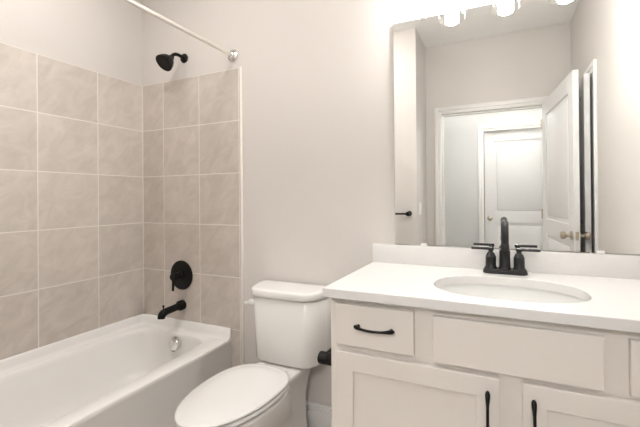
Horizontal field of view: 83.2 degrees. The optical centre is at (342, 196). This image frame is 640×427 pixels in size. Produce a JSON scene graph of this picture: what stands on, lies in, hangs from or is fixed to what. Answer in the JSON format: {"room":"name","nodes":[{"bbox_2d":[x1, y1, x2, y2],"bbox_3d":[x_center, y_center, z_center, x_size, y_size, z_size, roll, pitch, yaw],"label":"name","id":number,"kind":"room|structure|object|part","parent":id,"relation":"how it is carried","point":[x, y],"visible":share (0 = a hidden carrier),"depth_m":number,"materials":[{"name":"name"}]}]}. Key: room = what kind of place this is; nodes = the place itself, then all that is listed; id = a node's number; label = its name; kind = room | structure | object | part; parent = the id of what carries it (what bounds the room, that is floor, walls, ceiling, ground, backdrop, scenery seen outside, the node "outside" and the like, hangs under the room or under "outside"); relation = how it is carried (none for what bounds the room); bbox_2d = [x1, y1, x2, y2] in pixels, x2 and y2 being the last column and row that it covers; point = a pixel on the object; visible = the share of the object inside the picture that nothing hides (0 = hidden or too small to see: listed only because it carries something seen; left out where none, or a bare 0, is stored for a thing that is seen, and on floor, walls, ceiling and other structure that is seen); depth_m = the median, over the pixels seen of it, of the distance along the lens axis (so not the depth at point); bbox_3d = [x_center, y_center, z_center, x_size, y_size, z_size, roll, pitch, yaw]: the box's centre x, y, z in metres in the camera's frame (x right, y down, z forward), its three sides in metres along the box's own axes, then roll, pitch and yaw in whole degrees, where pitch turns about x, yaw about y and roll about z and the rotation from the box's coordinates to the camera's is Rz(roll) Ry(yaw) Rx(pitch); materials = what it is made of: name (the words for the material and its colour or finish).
{"room":"bathroom","nodes":[
{"label":"bathroom","id":0,"kind":"room"},
{"bbox_2d":[0,0,142,85],"bbox_3d":[-1.717,-0.125,1.764,0.120,2.735,1.770,-1,0,24],"label":"wall","id":1,"kind":"structure","parent":0,"point":[101,36],"depth_m":2.09,"materials":[{"name":"grey paint"}]},
{"bbox_2d":[0,42,142,359],"bbox_3d":[-1.654,0.246,1.740,0.008,1.990,1.522,-1,0,24],"label":"wall tiles","id":2,"kind":"structure","parent":1,"relation":"attached to","point":[71,188],"depth_m":1.99,"materials":[{"name":"beige tile"}]},
{"bbox_2d":[142,86,143,313],"bbox_3d":[-1.349,0.027,2.426,0.005,1.549,0.005,-1,0,24],"label":"trim","id":3,"kind":"structure","parent":1,"relation":"attached to","point":[142,86],"depth_m":2.42,"materials":[{"name":"white"}]},
{"bbox_2d":[142,0,637,406],"bbox_3d":[-0.051,-0.139,1.936,2.795,2.735,0.120,-1,0,24],"label":"wall","id":4,"kind":"structure","parent":0,"point":[318,75],"depth_m":1.93,"materials":[{"name":"grey paint"}]},
{"bbox_2d":[156,52,187,70],"bbox_3d":[-1.050,-0.836,2.202,0.104,0.149,0.191,-1,0,24],"label":"showerhead","id":5,"kind":"object","parent":4,"relation":"attached to","point":[165,61],"visible":1,"depth_m":2.15,"materials":[{"name":"black metal"}]},
{"bbox_3d":[-1.033,-0.871,2.234,0.021,0.050,0.103,-1,0,24],"label":"shower arm","id":6,"kind":"part","parent":5,"relation":"part of","materials":[{"name":"black metal"}]},
{"bbox_2d":[123,0,237,61],"bbox_3d":[-0.956,-0.835,1.431,0.072,0.072,1.530,-1,0,24],"label":"shower rod","id":7,"kind":"object","parent":4,"relation":"attached to","point":[232,54],"visible":1,"depth_m":1.79,"materials":[{"name":"white metal"}]},
{"bbox_2d":[143,67,241,366],"bbox_3d":[-0.971,0.242,2.268,0.821,1.990,0.008,-1,0,24],"label":"wall tiles","id":8,"kind":"structure","parent":4,"relation":"attached to","point":[191,125],"depth_m":2.23,"materials":[{"name":"beige tile"}]},
{"bbox_2d":[157,300,185,319],"bbox_3d":[-1.054,0.689,2.202,0.063,0.077,0.179,-1,0,24],"label":"tub spout","id":9,"kind":"object","parent":8,"relation":"attached to","point":[180,305],"visible":1,"depth_m":2.19,"materials":[{"name":"black metal"}]},
{"bbox_2d":[170,260,192,290],"bbox_3d":[-1.040,0.498,2.251,0.186,0.186,0.077,-1,0,24],"label":"shower valve","id":10,"kind":"object","parent":8,"relation":"attached to","point":[181,276],"visible":1,"depth_m":2.26,"materials":[{"name":"black metal"}]},
{"bbox_3d":[-1.042,0.498,2.247,0.052,0.052,0.065,-1,0,24],"label":"handle","id":11,"kind":"part","parent":10,"relation":"part of","materials":[{"name":"black metal"}]},
{"bbox_2d":[240,67,243,364],"bbox_3d":[-0.590,0.236,2.100,0.012,1.994,0.010,-1,0,24],"label":"trim","id":12,"kind":"structure","parent":4,"relation":"attached to","point":[241,139],"depth_m":2.10,"materials":[{"name":"white"}]},
{"bbox_2d":[306,401,331,426],"bbox_3d":[-0.202,1.163,1.929,0.816,0.132,0.014,-1,0,24],"label":"baseboard","id":13,"kind":"structure","parent":4,"relation":"attached to","point":[317,415],"depth_m":1.89,"materials":[{"name":"white paint"}]},
{"bbox_2d":[373,243,639,279],"bbox_3d":[0.676,0.270,1.542,1.151,0.088,0.020,-1,0,24],"label":"backsplash","id":14,"kind":"structure","parent":4,"relation":"attached to","point":[550,262],"depth_m":1.49,"materials":[{"name":"white stone"}]},
{"bbox_2d":[393,0,639,254],"bbox_3d":[0.690,-0.307,1.539,0.964,1.064,0.014,-1,0,24],"label":"vanity mirror","id":15,"kind":"object","parent":4,"relation":"attached to","point":[525,114],"visible":0.99,"depth_m":1.51,"materials":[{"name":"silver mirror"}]},
{"bbox_3d":[-0.115,1.272,0.153,4.320,0.100,3.440,-1,0,24],"label":"floor","id":16,"kind":"structure","parent":0,"visible":0},
{"bbox_2d":[0,314,231,426],"bbox_3d":[-1.302,1.009,1.583,0.748,0.457,1.513,-1,0,24],"label":"bathtub","id":17,"kind":"object","parent":16,"relation":"on","point":[135,371],"visible":0.98,"depth_m":1.90,"materials":[{"name":"white ceramic"}]},
{"bbox_2d":[174,280,330,426],"bbox_3d":[-0.383,0.845,1.585,0.432,0.770,0.746,-1,0,24],"label":"toilet","id":18,"kind":"object","parent":16,"relation":"on","point":[293,320],"visible":0.95,"depth_m":1.71,"materials":[{"name":"white ceramic"}]},
{"bbox_3d":[-0.448,0.801,1.481,0.351,0.021,0.503,-1,0,24],"label":"seat lid","id":19,"kind":"part","parent":18,"relation":"part of","materials":[{"name":"white plastic"}]},
{"bbox_3d":[-0.450,0.825,1.477,0.350,0.016,0.478,-1,0,24],"label":"seat","id":20,"kind":"part","parent":18,"relation":"part of","materials":[{"name":"white plastic"}]},
{"bbox_3d":[-0.480,0.542,1.848,0.056,0.035,0.035,0,0,-7],"label":"flush lever","id":21,"kind":"part","parent":18,"relation":"part of","materials":[{"name":"white plastic"}]},
{"bbox_3d":[-0.278,0.480,1.834,0.432,0.040,0.205,-1,0,24],"label":"tank lid","id":22,"kind":"part","parent":18,"relation":"part of","materials":[{"name":"white ceramic"}]},
{"bbox_3d":[-0.274,0.665,1.839,0.411,0.327,0.193,-1,0,24],"label":"tank","id":23,"kind":"part","parent":18,"relation":"part of","materials":[{"name":"white ceramic"}]},
{"bbox_2d":[331,298,639,426],"bbox_3d":[0.569,0.784,1.269,1.131,0.873,0.575,-1,0,24],"label":"vanity cabinet","id":24,"kind":"object","parent":16,"relation":"on","point":[392,365],"visible":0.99,"depth_m":1.08,"materials":[{"name":"white paint"}]},
{"bbox_2d":[317,348,330,365],"bbox_3d":[-0.029,0.599,1.395,0.064,0.048,0.188,-1,0,24],"label":"toilet paper holder","id":25,"kind":"object","parent":24,"relation":"attached to","point":[324,357],"visible":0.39,"depth_m":1.32,"materials":[{"name":"black metal"}]},
{"bbox_3d":[0.098,0.439,1.183,0.143,0.014,0.041,-1,0,24],"label":"handle","id":26,"kind":"part","parent":24,"relation":"part of","materials":[{"name":"black metal"}]},
{"bbox_3d":[0.103,0.443,1.213,0.275,0.142,0.019,-1,0,24],"label":"drawer","id":27,"kind":"part","parent":24,"relation":"part of","materials":[{"name":"white paint"}]},
{"bbox_3d":[0.221,0.822,1.162,0.525,0.572,0.019,-1,0,24],"label":"cabinet door","id":28,"kind":"part","parent":24,"relation":"part of","materials":[{"name":"white paint"}]},
{"bbox_2d":[322,243,639,332],"bbox_3d":[0.568,0.287,1.292,1.151,0.122,0.563,-1,0,24],"label":"countertop","id":29,"kind":"structure","parent":24,"relation":"on","point":[400,275],"depth_m":1.34,"materials":[{"name":"white stone"}]},
{"bbox_2d":[471,220,540,275],"bbox_3d":[0.647,0.202,1.437,0.258,0.223,0.142,-1,0,24],"label":"bathroom faucet","id":30,"kind":"object","parent":29,"relation":"on","point":[504,268],"visible":1,"depth_m":1.45,"materials":[{"name":"black metal"}]},
{"bbox_3d":[0.582,0.216,1.510,0.080,0.012,0.012,-1,0,24],"label":"lever","id":31,"kind":"part","parent":30,"relation":"part of","materials":[{"name":"black metal"}]},
{"bbox_3d":[0.615,0.254,1.496,0.049,0.088,0.049,-1,0,24],"label":"handle","id":32,"kind":"part","parent":30,"relation":"part of","materials":[{"name":"black metal"}]},
{"bbox_3d":[0.646,0.194,1.435,0.049,0.206,0.136,-1,0,24],"label":"spout","id":33,"kind":"part","parent":30,"relation":"part of","materials":[{"name":"black metal"}]},
{"bbox_3d":[0.712,0.253,1.453,0.049,0.088,0.049,-1,0,24],"label":"handle","id":34,"kind":"part","parent":30,"relation":"part of","materials":[{"name":"black metal"}]},
{"bbox_3d":[0.745,0.215,1.439,0.080,0.012,0.012,-1,0,24],"label":"lever","id":35,"kind":"part","parent":30,"relation":"part of","materials":[{"name":"black metal"}]},
{"bbox_2d":[438,284,585,303],"bbox_3d":[0.567,0.420,1.245,0.523,0.144,0.369,-1,0,24],"label":"sink","id":36,"kind":"object","parent":29,"relation":"in","point":[510,293],"visible":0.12,"depth_m":1.40,"materials":[{"name":"white ceramic"}]},
{"bbox_3d":[0.420,0.642,1.043,0.014,0.149,0.041,-1,0,24],"label":"handle","id":37,"kind":"part","parent":24,"relation":"part of","materials":[{"name":"black metal"}]},
{"bbox_3d":[0.530,0.641,0.995,0.014,0.149,0.041,-1,0,24],"label":"handle","id":38,"kind":"part","parent":24,"relation":"part of","materials":[{"name":"black metal"}]},
{"bbox_3d":[0.744,0.816,0.933,0.494,0.572,0.019,-1,0,24],"label":"cabinet door","id":39,"kind":"part","parent":24,"relation":"part of","materials":[{"name":"white paint"}]},
{"bbox_3d":[0.856,0.441,0.884,0.242,0.145,0.019,-1,0,24],"label":"drawer","id":40,"kind":"part","parent":24,"relation":"part of","materials":[{"name":"white paint"}]}
]}

